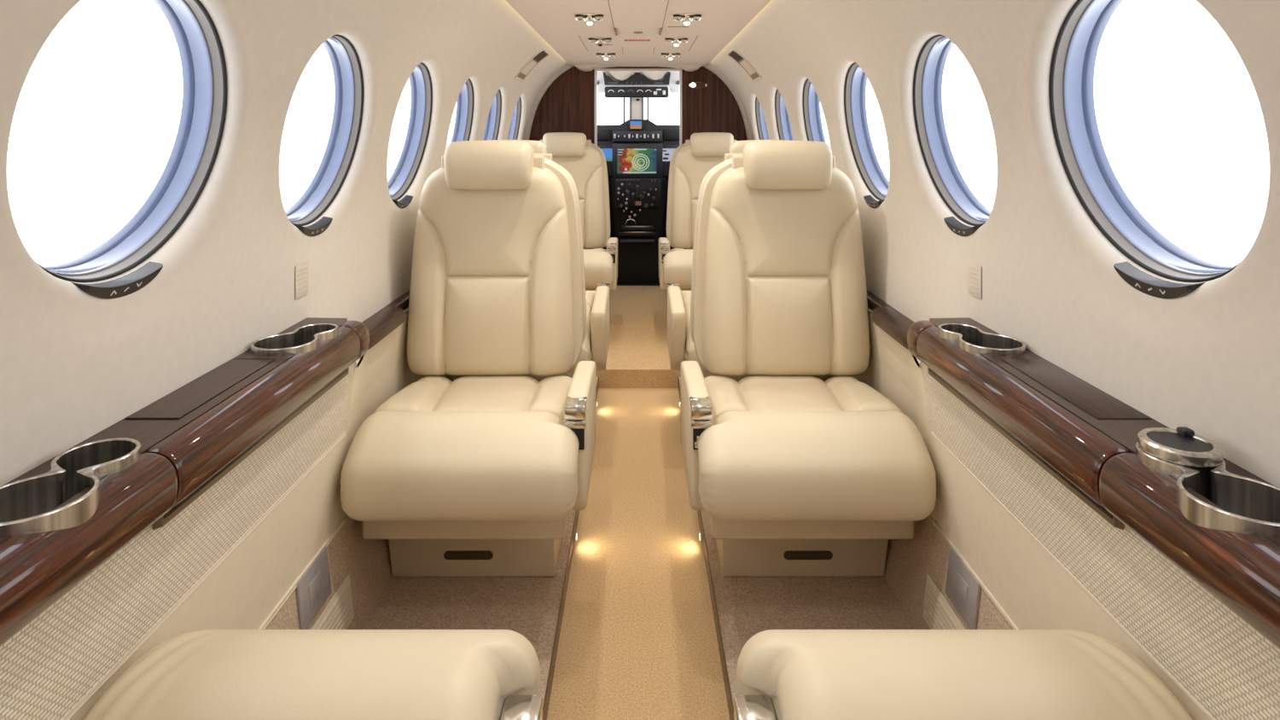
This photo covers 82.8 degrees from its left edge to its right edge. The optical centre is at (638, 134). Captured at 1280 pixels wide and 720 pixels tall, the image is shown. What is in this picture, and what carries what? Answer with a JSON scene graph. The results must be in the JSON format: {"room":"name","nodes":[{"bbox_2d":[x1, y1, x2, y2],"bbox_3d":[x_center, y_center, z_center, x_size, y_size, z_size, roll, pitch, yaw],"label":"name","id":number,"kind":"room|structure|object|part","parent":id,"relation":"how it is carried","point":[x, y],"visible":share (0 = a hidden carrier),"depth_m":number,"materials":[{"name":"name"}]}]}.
{"room":"aircraft cabin","nodes":[
{"label":"aircraft cabin","id":0,"kind":"room"},
{"bbox_2d":[0,0,572,719],"bbox_3d":[-0.360,0.315,1.554,0.719,1.610,5.611,0,0,0],"label":"wall","id":1,"kind":"structure","parent":0,"point":[75,363],"depth_m":1.18,"materials":[{"name":"plastic"}]},
{"bbox_2d":[35,0,227,298],"bbox_3d":[-0.710,-0.005,0.978,0.142,0.445,0.420,0,0,0],"label":"window","id":2,"kind":"structure","parent":1,"relation":"in","point":[186,173],"depth_m":1.13,"materials":[{"name":"blue plastic"}]},
{"bbox_3d":[-0.600,0.533,0.135,0.032,0.167,2.770,0,0,0],"label":"woven panel","id":3,"kind":"part","parent":1,"relation":"part of","materials":[{"name":"fabric"}]},
{"bbox_2d":[0,290,409,646],"bbox_3d":[-0.618,0.429,1.515,0.139,0.128,5.530,0,0,0],"label":"ledge","id":4,"kind":"object","parent":1,"relation":"attached to","point":[62,519],"visible":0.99,"depth_m":0.87,"materials":[{"name":"brown wood"}]},
{"bbox_3d":[-0.570,0.415,-0.191,0.042,0.074,2.118,0,0,0],"label":"edge moulding","id":5,"kind":"part","parent":4,"relation":"part of","materials":[{"name":"brown wood"}]},
{"bbox_3d":[-0.624,0.384,0.125,0.128,0.012,2.750,0,0,0],"label":"panel","id":6,"kind":"part","parent":4,"relation":"part of","materials":[{"name":"brown wood"}]},
{"bbox_3d":[-0.646,0.379,1.091,0.071,0.006,0.255,0,0,0],"label":"storage lid","id":7,"kind":"part","parent":4,"relation":"part of","materials":[{"name":"brown wood"}]},
{"bbox_3d":[-0.651,0.479,2.967,0.074,0.028,2.625,0,0,0],"label":"forward rail","id":8,"kind":"part","parent":4,"relation":"part of","materials":[{"name":"brown wood"}]},
{"bbox_3d":[-0.636,0.709,1.525,0.059,0.183,5.550,0,0,-1],"label":"panel","id":9,"kind":"part","parent":1,"relation":"part of","materials":[{"name":"fabric"}]},
{"bbox_2d":[295,261,308,299],"bbox_3d":[-0.682,0.295,1.472,0.002,0.066,0.055,0,0,0],"label":"placard","id":10,"kind":"object","parent":1,"relation":"attached to","point":[301,270],"visible":1,"depth_m":1.47},
{"bbox_2d":[296,546,331,629],"bbox_3d":[-0.604,0.846,1.352,0.015,0.091,0.120,0,0,0],"label":"outlet plate","id":11,"kind":"object","parent":1,"relation":"attached to","point":[313,589],"visible":0.94,"depth_m":1.34,"materials":[{"name":"beige plastic"}]},
{"bbox_2d":[285,34,363,236],"bbox_3d":[-0.710,-0.005,1.560,0.142,0.445,0.420,0,0,0],"label":"window","id":12,"kind":"structure","parent":1,"relation":"in","point":[334,168],"depth_m":1.72,"materials":[{"name":"blue plastic"}]},
{"bbox_2d":[311,573,354,629],"bbox_3d":[-0.592,0.952,1.370,0.016,0.091,0.260,0,0,0],"label":"air vent","id":13,"kind":"object","parent":1,"relation":"in","point":[338,614],"visible":0.45,"depth_m":1.43,"materials":[{"name":"plastic"}]},
{"bbox_3d":[-0.627,0.925,1.525,0.085,0.250,5.550,0,0,0],"label":"kick panel","id":14,"kind":"part","parent":1,"relation":"part of","materials":[{"name":"carpet"}]},
{"bbox_3d":[-0.626,0.552,2.910,0.076,0.129,2.779,0,0,0],"label":"panel","id":15,"kind":"part","parent":1,"relation":"part of","materials":[{"name":"plastic"}]},
{"bbox_2d":[387,62,432,209],"bbox_3d":[-0.710,-0.005,2.142,0.142,0.445,0.420,0,0,0],"label":"window","id":16,"kind":"structure","parent":1,"relation":"in","point":[407,167],"depth_m":2.31,"materials":[{"name":"blue plastic"}]},
{"bbox_2d":[450,78,473,143],"bbox_3d":[-0.710,-0.005,2.724,0.142,0.445,0.420,0,0,0],"label":"window","id":17,"kind":"structure","parent":1,"relation":"in","point":[464,113],"depth_m":2.91,"materials":[{"name":"blue plastic"}]},
{"bbox_3d":[-0.692,-0.012,2.724,0.096,0.416,0.420,0,0,0],"label":"frame","id":18,"kind":"part","parent":17,"relation":"part of","materials":[{"name":"grey plastic"}]},
{"bbox_2d":[482,89,501,140],"bbox_3d":[-0.710,-0.005,3.306,0.142,0.445,0.420,0,0,0],"label":"window","id":19,"kind":"structure","parent":1,"relation":"in","point":[491,129],"depth_m":3.50,"materials":[{"name":"blue plastic"}]},
{"bbox_3d":[-0.692,-0.012,3.306,0.096,0.416,0.420,0,0,0],"label":"frame","id":20,"kind":"part","parent":19,"relation":"part of","materials":[{"name":"grey plastic"}]},
{"bbox_2d":[507,96,521,139],"bbox_3d":[-0.710,-0.005,3.888,0.142,0.445,0.420,0,0,0],"label":"window","id":21,"kind":"structure","parent":1,"relation":"in","point":[514,130],"depth_m":4.08,"materials":[{"name":"blue plastic"}]},
{"bbox_3d":[-0.692,-0.012,3.888,0.096,0.416,0.420,0,0,0],"label":"frame","id":22,"kind":"part","parent":21,"relation":"part of","materials":[{"name":"grey plastic"}]},
{"bbox_2d":[513,49,548,82],"bbox_3d":[-0.509,-0.328,3.480,0.137,0.140,0.240,0,0,0],"label":"air vent","id":23,"kind":"object","parent":1,"relation":"in","point":[542,55],"visible":1,"depth_m":3.47,"materials":[{"name":"plastic"}]},
{"bbox_3d":[-0.571,-0.266,3.480,0.013,0.016,0.240,0,0,0],"label":"rail","id":24,"kind":"part","parent":23,"relation":"part of","materials":[{"name":"plastic"}]},
{"bbox_3d":[-0.506,-0.333,3.369,0.130,0.130,0.018,0,0,0],"label":"frame rail","id":25,"kind":"part","parent":23,"relation":"part of","materials":[{"name":"plastic"}]},
{"bbox_3d":[-0.506,-0.333,3.591,0.130,0.130,0.018,0,0,0],"label":"frame rail","id":26,"kind":"part","parent":23,"relation":"part of","materials":[{"name":"plastic"}]},
{"bbox_2d":[362,285,913,719],"bbox_3d":[0.000,1.060,1.825,1.400,0.080,6.150,0,0,0],"label":"floor","id":27,"kind":"structure","parent":0,"point":[638,641],"depth_m":1.68,"materials":[{"name":"carpet"}]},
{"bbox_2d":[82,629,542,719],"bbox_3d":[-0.379,0.793,0.335,0.539,0.510,1.254,0,0,0],"label":"seat","id":28,"kind":"object","parent":27,"relation":"on","point":[205,674],"visible":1,"depth_m":0.81,"materials":[{"name":"beige leather"}]},
{"bbox_3d":[-0.134,0.679,0.821,0.044,0.047,0.062,0,0,0],"label":"latch plate","id":29,"kind":"part","parent":28,"relation":"part of","materials":[{"name":"silver metal"}]},
{"bbox_2d":[340,140,596,576],"bbox_3d":[-0.380,0.532,1.781,0.541,1.033,0.736,0,0,0],"label":"seat","id":30,"kind":"object","parent":27,"relation":"on","point":[482,474],"visible":1,"depth_m":1.78,"materials":[{"name":"beige leather"}]},
{"bbox_2d":[340,375,579,521],"bbox_3d":[-0.373,0.696,1.723,0.498,0.192,0.619,0,0,0],"label":"seat cushion","id":31,"kind":"object","parent":30,"relation":"on","point":[474,448],"depth_m":1.45,"materials":[{"name":"beige leather"}]},
{"bbox_3d":[-0.402,0.996,1.719,0.116,0.020,0.006,0,0,0],"label":"pull handle","id":32,"kind":"part","parent":30,"relation":"part of","materials":[{"name":"black plastic"}]},
{"bbox_3d":[-0.402,0.952,1.894,0.408,0.194,0.352,0,0,0],"label":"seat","id":33,"kind":"part","parent":30,"relation":"part of","materials":[{"name":"beige plastic"}]},
{"bbox_3d":[-0.416,0.379,2.037,0.469,0.593,0.141,0,0,0],"label":"backrest","id":34,"kind":"part","parent":30,"relation":"part of","materials":[{"name":"beige leather"}]},
{"bbox_3d":[-0.134,0.595,1.554,0.044,0.047,0.062,0,0,0],"label":"latch plate","id":35,"kind":"part","parent":30,"relation":"part of","materials":[{"name":"silver metal"}]},
{"bbox_3d":[-0.134,0.685,1.717,0.048,0.234,0.378,0,0,0],"label":"armrest","id":36,"kind":"part","parent":30,"relation":"part of","materials":[{"name":"beige leather"}]},
{"bbox_2d":[445,139,609,382],"bbox_3d":[-0.380,0.532,2.534,0.541,1.033,0.736,0,0,0],"label":"seat","id":37,"kind":"object","parent":27,"relation":"on","point":[595,304],"visible":0.14,"depth_m":2.41,"materials":[{"name":"beige leather"}]},
{"bbox_2d":[445,290,595,382],"bbox_3d":[-0.373,0.696,2.592,0.498,0.192,0.619,0,0,0],"label":"seat cushion","id":38,"kind":"object","parent":37,"relation":"on","point":[588,352],"depth_m":2.41,"materials":[{"name":"beige leather"}]},
{"bbox_3d":[-0.134,0.685,2.598,0.048,0.234,0.378,0,0,0],"label":"armrest","id":39,"kind":"part","parent":37,"relation":"part of","materials":[{"name":"beige leather"}]},
{"bbox_3d":[-0.134,0.595,2.761,0.044,0.047,0.062,0,0,0],"label":"latch plate","id":40,"kind":"part","parent":37,"relation":"part of","materials":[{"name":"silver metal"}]},
{"bbox_2d":[542,376,599,719],"bbox_3d":[-0.173,1.073,0.949,0.002,0.051,4.398,0,0,0],"label":"trim","id":41,"kind":"structure","parent":27,"relation":"attached to","point":[547,697],"depth_m":1.58,"materials":[{"name":"brown metal"}]},
{"bbox_2d":[574,530,576,542],"bbox_3d":[-0.167,1.070,1.930,0.005,0.026,0.032,0,0,0],"label":"lamp","id":42,"kind":"object","parent":27,"relation":"attached to","point":[575,532],"visible":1,"depth_m":1.92,"materials":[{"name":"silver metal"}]},
{"bbox_2d":[540,132,617,290],"bbox_3d":[-0.380,0.502,3.831,0.541,1.033,0.736,0,0,0],"label":"seat","id":43,"kind":"object","parent":27,"relation":"on","point":[584,160],"visible":0.48,"depth_m":4.03,"materials":[{"name":"beige leather"}]},
{"bbox_3d":[-0.416,0.348,4.087,0.469,0.593,0.141,0,0,0],"label":"backrest","id":44,"kind":"part","parent":43,"relation":"part of","materials":[{"name":"beige leather"}]},
{"bbox_2d":[583,248,612,288],"bbox_3d":[-0.373,0.665,3.773,0.498,0.192,0.619,0,0,0],"label":"seat cushion","id":45,"kind":"object","parent":43,"relation":"on","point":[597,262],"depth_m":3.48,"materials":[{"name":"beige leather"}]},
{"bbox_3d":[-0.134,0.565,3.604,0.044,0.047,0.062,0,0,0],"label":"latch plate","id":46,"kind":"part","parent":43,"relation":"part of","materials":[{"name":"silver metal"}]},
{"bbox_3d":[-0.134,0.655,3.767,0.048,0.234,0.378,0,0,0],"label":"armrest","id":47,"kind":"part","parent":43,"relation":"part of","materials":[{"name":"beige leather"}]},
{"bbox_2d":[658,132,736,290],"bbox_3d":[0.380,0.502,3.831,0.541,1.033,0.736,0,0,0],"label":"seat","id":48,"kind":"object","parent":27,"relation":"on","point":[691,160],"visible":0.41,"depth_m":4.03,"materials":[{"name":"beige leather"}]},
{"bbox_3d":[0.134,0.655,3.767,0.048,0.234,0.378,0,0,0],"label":"armrest","id":49,"kind":"part","parent":48,"relation":"part of","materials":[{"name":"beige leather"}]},
{"bbox_3d":[0.134,0.565,3.604,0.044,0.047,0.062,0,0,0],"label":"latch plate","id":50,"kind":"part","parent":48,"relation":"part of","materials":[{"name":"silver metal"}]},
{"bbox_2d":[663,248,692,288],"bbox_3d":[0.373,0.665,3.773,0.498,0.192,0.619,0,0,0],"label":"seat cushion","id":51,"kind":"object","parent":48,"relation":"on","point":[677,262],"depth_m":3.48,"materials":[{"name":"beige leather"}]},
{"bbox_3d":[0.416,0.348,4.087,0.469,0.593,0.141,0,0,0],"label":"backrest","id":52,"kind":"part","parent":48,"relation":"part of","materials":[{"name":"beige leather"}]},
{"bbox_2d":[699,530,702,542],"bbox_3d":[0.167,1.070,1.930,0.005,0.026,0.032,0,0,0],"label":"lamp","id":53,"kind":"object","parent":27,"relation":"attached to","point":[701,532],"visible":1,"depth_m":1.92,"materials":[{"name":"silver metal"}]},
{"bbox_2d":[677,376,733,719],"bbox_3d":[0.173,1.073,0.949,0.002,0.051,4.398,0,0,0],"label":"trim","id":54,"kind":"structure","parent":27,"relation":"attached to","point":[729,697],"depth_m":1.58,"materials":[{"name":"brown metal"}]},
{"bbox_2d":[667,139,831,382],"bbox_3d":[0.380,0.532,2.534,0.541,1.033,0.736,0,0,0],"label":"seat","id":55,"kind":"object","parent":27,"relation":"on","point":[680,304],"visible":0.12,"depth_m":2.41,"materials":[{"name":"beige leather"}]},
{"bbox_3d":[0.134,0.595,2.761,0.044,0.047,0.062,0,0,0],"label":"latch plate","id":56,"kind":"part","parent":55,"relation":"part of","materials":[{"name":"silver metal"}]},
{"bbox_3d":[0.134,0.685,2.598,0.048,0.234,0.378,0,0,0],"label":"armrest","id":57,"kind":"part","parent":55,"relation":"part of","materials":[{"name":"beige leather"}]},
{"bbox_2d":[680,290,831,382],"bbox_3d":[0.373,0.696,2.592,0.498,0.192,0.619,0,0,0],"label":"seat cushion","id":58,"kind":"object","parent":55,"relation":"on","point":[688,352],"depth_m":2.41,"materials":[{"name":"beige leather"}]},
{"bbox_2d":[680,140,936,576],"bbox_3d":[0.380,0.532,1.781,0.541,1.033,0.736,0,0,0],"label":"seat","id":59,"kind":"object","parent":27,"relation":"on","point":[794,474],"visible":1,"depth_m":1.78,"materials":[{"name":"beige leather"}]},
{"bbox_3d":[0.134,0.685,1.717,0.048,0.234,0.378,0,0,0],"label":"armrest","id":60,"kind":"part","parent":59,"relation":"part of","materials":[{"name":"beige leather"}]},
{"bbox_3d":[0.130,0.645,1.525,0.024,0.026,0.010,0,0,0],"label":"latch lever","id":61,"kind":"part","parent":59,"relation":"part of","materials":[{"name":"silver metal"}]},
{"bbox_3d":[0.134,0.595,1.554,0.044,0.047,0.062,0,0,0],"label":"latch plate","id":62,"kind":"part","parent":59,"relation":"part of","materials":[{"name":"silver metal"}]},
{"bbox_3d":[0.416,0.379,2.037,0.469,0.593,0.141,0,0,0],"label":"backrest","id":63,"kind":"part","parent":59,"relation":"part of","materials":[{"name":"beige leather"}]},
{"bbox_3d":[0.402,0.952,1.894,0.408,0.194,0.352,0,0,0],"label":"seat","id":64,"kind":"part","parent":59,"relation":"part of","materials":[{"name":"beige plastic"}]},
{"bbox_3d":[0.402,0.996,1.719,0.116,0.020,0.006,0,0,0],"label":"pull handle","id":65,"kind":"part","parent":59,"relation":"part of","materials":[{"name":"black plastic"}]},
{"bbox_2d":[697,375,936,521],"bbox_3d":[0.373,0.696,1.723,0.498,0.192,0.619,0,0,0],"label":"seat cushion","id":66,"kind":"object","parent":59,"relation":"on","point":[770,448],"depth_m":1.45,"materials":[{"name":"beige leather"}]},
{"bbox_2d":[733,629,1193,719],"bbox_3d":[0.379,0.793,0.335,0.539,0.510,1.254,0,0,0],"label":"seat","id":67,"kind":"object","parent":27,"relation":"on","point":[782,674],"visible":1,"depth_m":0.81,"materials":[{"name":"beige leather"}]},
{"bbox_3d":[0.134,0.679,0.821,0.044,0.047,0.062,0,0,0],"label":"latch plate","id":68,"kind":"part","parent":67,"relation":"part of","materials":[{"name":"silver metal"}]},
{"bbox_2d":[505,0,771,71],"bbox_3d":[0.000,-0.405,1.550,0.803,0.050,5.599,0,0,0],"label":"ceiling","id":69,"kind":"structure","parent":0,"point":[637,30],"depth_m":2.73,"materials":[{"name":"plastic"}]},
{"bbox_2d":[574,13,604,25],"bbox_3d":[-0.165,-0.389,2.450,0.100,0.034,0.080,0,0,0],"label":"recessed light","id":70,"kind":"object","parent":69,"relation":"in","point":[589,19],"visible":1,"depth_m":2.43,"materials":[{"name":"silver plastic"}]},
{"bbox_2d":[588,37,611,46],"bbox_3d":[-0.160,-0.389,3.040,0.100,0.034,0.080,0,0,0],"label":"recessed light","id":71,"kind":"object","parent":69,"relation":"in","point":[600,41],"visible":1,"depth_m":3.02,"materials":[{"name":"silver plastic"}]},
{"bbox_2d":[595,52,616,60],"bbox_3d":[-0.160,-0.389,3.600,0.100,0.034,0.080,0,0,0],"label":"recessed light","id":72,"kind":"object","parent":69,"relation":"in","point":[606,55],"visible":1,"depth_m":3.58,"materials":[{"name":"silver plastic"}]},
{"bbox_2d":[660,52,680,60],"bbox_3d":[0.160,-0.389,3.600,0.100,0.034,0.080,0,0,0],"label":"recessed light","id":73,"kind":"object","parent":69,"relation":"in","point":[670,55],"visible":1,"depth_m":3.58,"materials":[{"name":"silver plastic"}]},
{"bbox_2d":[664,37,687,46],"bbox_3d":[0.160,-0.389,3.040,0.100,0.034,0.080,0,0,0],"label":"recessed light","id":74,"kind":"object","parent":69,"relation":"in","point":[676,41],"visible":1,"depth_m":3.02,"materials":[{"name":"silver plastic"}]},
{"bbox_2d":[672,13,702,25],"bbox_3d":[0.165,-0.389,2.450,0.100,0.034,0.080,0,0,0],"label":"recessed light","id":75,"kind":"object","parent":69,"relation":"in","point":[686,19],"visible":1,"depth_m":2.43,"materials":[{"name":"silver plastic"}]},
{"bbox_2d":[529,66,746,145],"bbox_3d":[0.000,0.292,4.378,1.329,1.535,0.064,0,0,0],"label":"wall","id":76,"kind":"structure","parent":0,"point":[569,104],"depth_m":4.35,"materials":[{"name":"brown wood"}]},
{"bbox_2d":[688,81,707,88],"bbox_3d":[0.358,-0.297,4.344,0.110,0.046,0.012,0,0,0],"label":"wall lamp","id":77,"kind":"object","parent":76,"relation":"attached to","point":[698,84],"visible":1,"depth_m":4.35,"materials":[{"name":"white glass"}]},
{"bbox_2d":[602,178,674,285],"bbox_3d":[0.000,0.300,5.265,1.320,1.640,1.770,0,0,0],"label":"wall","id":78,"kind":"structure","parent":0,"point":[611,208],"depth_m":5.85,"materials":[{"name":"black plastic"}]},
{"bbox_2d":[623,98,648,122],"bbox_3d":[0.000,-0.221,4.995,1.382,0.659,0.990,0,0,0],"label":"window","id":79,"kind":"structure","parent":78,"relation":"in","point":[636,104],"depth_m":5.42,"materials":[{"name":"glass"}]},
{"bbox_3d":[-0.013,-0.236,5.455,0.083,0.319,0.070,0,0,0],"label":"post","id":80,"kind":"part","parent":79,"relation":"part of","materials":[{"name":"beige plastic"}]},
{"bbox_2d":[610,177,665,283],"bbox_3d":[0.000,0.663,4.979,0.375,0.725,0.201,0,0,0],"label":"pedestal","id":81,"kind":"object","parent":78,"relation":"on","point":[637,202],"visible":1,"depth_m":4.98,"materials":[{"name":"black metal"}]},
{"bbox_2d":[620,238,654,242],"bbox_3d":[-0.006,0.721,4.950,0.232,0.017,0.060,0,0,0],"label":"shelf","id":82,"kind":"object","parent":81,"relation":"attached to","point":[621,240],"depth_m":4.92,"materials":[{"name":"black plastic"}]},
{"bbox_3d":[-0.006,0.400,4.927,0.023,0.120,0.096,0,0,0],"label":"power lever","id":83,"kind":"part","parent":81,"relation":"part of","materials":[{"name":"black plastic"}]},
{"bbox_2d":[619,232,656,235],"bbox_3d":[-0.003,0.673,4.950,0.249,0.026,0.060,0,0,0],"label":"shelf","id":84,"kind":"object","parent":81,"relation":"attached to","point":[620,234],"depth_m":4.92,"materials":[{"name":"black plastic"}]},
{"bbox_2d":[621,225,654,230],"bbox_3d":[-0.003,0.635,4.950,0.226,0.026,0.060,0,0,0],"label":"shelf","id":85,"kind":"object","parent":81,"relation":"attached to","point":[623,227],"depth_m":4.92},
{"bbox_2d":[597,119,679,178],"bbox_3d":[0.000,0.098,5.223,1.052,0.410,0.434,0,0,0],"label":"panel","id":86,"kind":"object","parent":81,"relation":"on","point":[633,148],"visible":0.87,"depth_m":5.03,"materials":[{"name":"black plastic"}]},
{"bbox_3d":[-0.006,0.010,5.043,0.348,0.074,0.055,0,0,0],"label":"mode panel","id":87,"kind":"part","parent":86,"relation":"part of","materials":[{"name":"black plastic"}]},
{"bbox_3d":[0.000,0.187,5.120,1.052,0.231,0.080,0,0,0],"label":"panel","id":88,"kind":"part","parent":86,"relation":"part of","materials":[{"name":"black plastic"}]},
{"bbox_2d":[597,70,679,98],"bbox_3d":[-0.004,-0.379,5.048,0.594,0.242,0.144,0,0,0],"label":"panel","id":89,"kind":"object","parent":78,"relation":"attached to","point":[613,84],"visible":0.88,"depth_m":5.00,"materials":[{"name":"black plastic"}]},
{"bbox_3d":[-0.012,-0.294,5.015,0.439,0.073,0.070,0,0,0],"label":"gauge panel","id":90,"kind":"part","parent":89,"relation":"part of","materials":[{"name":"black plastic"}]},
{"bbox_2d":[603,71,670,85],"bbox_3d":[-0.010,-0.391,5.028,0.468,0.088,0.064,0,0,0],"label":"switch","id":91,"kind":"object","parent":89,"relation":"attached to","point":[609,78],"depth_m":5.04,"materials":[{"name":"black plastic"}]},
{"bbox_2d":[608,70,668,81],"bbox_3d":[0.000,-0.427,5.048,0.426,0.102,0.025,0,0,0],"label":"shade","id":92,"kind":"object","parent":78,"relation":"attached to","point":[615,75],"depth_m":5.04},
{"bbox_2d":[704,0,1279,719],"bbox_3d":[0.360,0.315,1.555,0.719,1.610,5.610,0,0,0],"label":"wall","id":93,"kind":"structure","parent":0,"point":[1206,361],"depth_m":1.18,"materials":[{"name":"plastic"}]},
{"bbox_2d":[727,49,762,82],"bbox_3d":[0.509,-0.328,3.480,0.137,0.140,0.240,0,0,0],"label":"air vent","id":94,"kind":"object","parent":93,"relation":"in","point":[734,55],"visible":1,"depth_m":3.47,"materials":[{"name":"plastic"}]},
{"bbox_3d":[0.506,-0.333,3.591,0.130,0.130,0.018,0,0,0],"label":"frame rail","id":95,"kind":"part","parent":94,"relation":"part of","materials":[{"name":"plastic"}]},
{"bbox_3d":[0.506,-0.333,3.369,0.130,0.130,0.018,0,0,0],"label":"frame rail","id":96,"kind":"part","parent":94,"relation":"part of","materials":[{"name":"plastic"}]},
{"bbox_3d":[0.571,-0.266,3.480,0.013,0.016,0.240,0,0,0],"label":"rail","id":97,"kind":"part","parent":94,"relation":"part of","materials":[{"name":"plastic"}]},
{"bbox_2d":[755,96,768,139],"bbox_3d":[0.710,-0.005,3.888,0.142,0.445,0.420,0,0,0],"label":"window","id":98,"kind":"structure","parent":93,"relation":"in","point":[762,130],"depth_m":4.08,"materials":[{"name":"blue plastic"}]},
{"bbox_3d":[0.692,-0.012,3.888,0.096,0.416,0.420,0,0,0],"label":"frame","id":99,"kind":"part","parent":98,"relation":"part of","materials":[{"name":"grey plastic"}]},
{"bbox_2d":[774,89,793,140],"bbox_3d":[0.710,-0.005,3.306,0.142,0.445,0.420,0,0,0],"label":"window","id":100,"kind":"structure","parent":93,"relation":"in","point":[784,129],"depth_m":3.50,"materials":[{"name":"blue plastic"}]},
{"bbox_3d":[0.692,-0.012,3.306,0.096,0.416,0.420,0,0,0],"label":"frame","id":101,"kind":"part","parent":100,"relation":"part of","materials":[{"name":"grey plastic"}]},
{"bbox_2d":[802,78,826,143],"bbox_3d":[0.710,-0.005,2.724,0.142,0.445,0.420,0,0,0],"label":"window","id":102,"kind":"structure","parent":93,"relation":"in","point":[811,113],"depth_m":2.91,"materials":[{"name":"blue plastic"}]},
{"bbox_3d":[0.692,-0.012,2.724,0.096,0.416,0.420,0,0,0],"label":"frame","id":103,"kind":"part","parent":102,"relation":"part of","materials":[{"name":"grey plastic"}]},
{"bbox_2d":[843,62,889,209],"bbox_3d":[0.710,-0.005,2.142,0.142,0.445,0.420,0,0,0],"label":"window","id":104,"kind":"structure","parent":93,"relation":"in","point":[867,163],"depth_m":2.31,"materials":[{"name":"blue plastic"}]},
{"bbox_3d":[0.626,0.552,2.910,0.076,0.129,2.779,0,0,0],"label":"panel","id":105,"kind":"part","parent":93,"relation":"part of","materials":[{"name":"plastic"}]},
{"bbox_3d":[0.627,0.925,1.525,0.085,0.250,5.550,0,0,0],"label":"kick panel","id":106,"kind":"part","parent":93,"relation":"part of","materials":[{"name":"carpet"}]},
{"bbox_2d":[922,573,965,629],"bbox_3d":[0.592,0.952,1.370,0.016,0.091,0.260,0,0,0],"label":"air vent","id":107,"kind":"object","parent":93,"relation":"in","point":[938,614],"visible":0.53,"depth_m":1.43,"materials":[{"name":"plastic"}]},
{"bbox_2d":[913,34,991,236],"bbox_3d":[0.710,-0.005,1.560,0.142,0.445,0.420,0,0,0],"label":"window","id":108,"kind":"structure","parent":93,"relation":"in","point":[942,168],"depth_m":1.72,"materials":[{"name":"blue plastic"}]},
{"bbox_2d":[945,546,981,629],"bbox_3d":[0.604,0.846,1.352,0.015,0.091,0.120,0,0,0],"label":"outlet plate","id":109,"kind":"object","parent":93,"relation":"attached to","point":[962,589],"visible":0.91,"depth_m":1.34,"materials":[{"name":"beige plastic"}]},
{"bbox_2d":[968,261,981,299],"bbox_3d":[0.682,0.295,1.472,0.002,0.066,0.055,0,0,0],"label":"placard","id":110,"kind":"object","parent":93,"relation":"attached to","point":[974,270],"visible":1,"depth_m":1.47},
{"bbox_3d":[0.636,0.709,1.525,0.059,0.183,5.550,0,0,1],"label":"panel","id":111,"kind":"part","parent":93,"relation":"part of","materials":[{"name":"fabric"}]},
{"bbox_2d":[866,290,1279,649],"bbox_3d":[0.618,0.429,1.515,0.139,0.128,5.530,0,0,0],"label":"ledge","id":112,"kind":"object","parent":93,"relation":"attached to","point":[1219,526],"visible":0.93,"depth_m":0.88,"materials":[{"name":"brown wood"}]},
{"bbox_3d":[0.651,0.479,2.967,0.074,0.028,2.625,0,0,0],"label":"forward rail","id":113,"kind":"part","parent":112,"relation":"part of","materials":[{"name":"brown wood"}]},
{"bbox_3d":[0.646,0.379,1.091,0.070,0.005,0.254,0,0,0],"label":"storage lid","id":114,"kind":"part","parent":112,"relation":"part of","materials":[{"name":"brown wood"}]},
{"bbox_3d":[0.624,0.384,0.125,0.128,0.012,2.750,0,0,0],"label":"panel","id":115,"kind":"part","parent":112,"relation":"part of","materials":[{"name":"brown wood"}]},
{"bbox_2d":[1137,426,1223,467],"bbox_3d":[0.622,0.361,0.834,0.080,0.030,0.080,0,0,0],"label":"insert","id":116,"kind":"object","parent":112,"relation":"in","point":[1180,445],"visible":1,"depth_m":0.82,"materials":[{"name":"metal"}]},
{"bbox_2d":[1147,431,1211,465],"bbox_3d":[0.622,0.365,0.834,0.059,0.022,0.059,0,0,0],"label":"lid","id":117,"kind":"object","parent":116,"relation":"on","point":[1181,448],"depth_m":0.82,"materials":[{"name":"silver metal"}]},
{"bbox_3d":[0.570,0.415,-0.191,0.042,0.074,2.118,0,0,0],"label":"edge moulding","id":118,"kind":"part","parent":112,"relation":"part of","materials":[{"name":"brown wood"}]},
{"bbox_3d":[0.600,0.533,0.135,0.032,0.167,2.770,0,0,0],"label":"woven panel","id":119,"kind":"part","parent":93,"relation":"part of","materials":[{"name":"fabric"}]},
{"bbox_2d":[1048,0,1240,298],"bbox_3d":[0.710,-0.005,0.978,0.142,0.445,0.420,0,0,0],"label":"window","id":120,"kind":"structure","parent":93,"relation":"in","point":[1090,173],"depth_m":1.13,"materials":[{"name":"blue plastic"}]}
]}

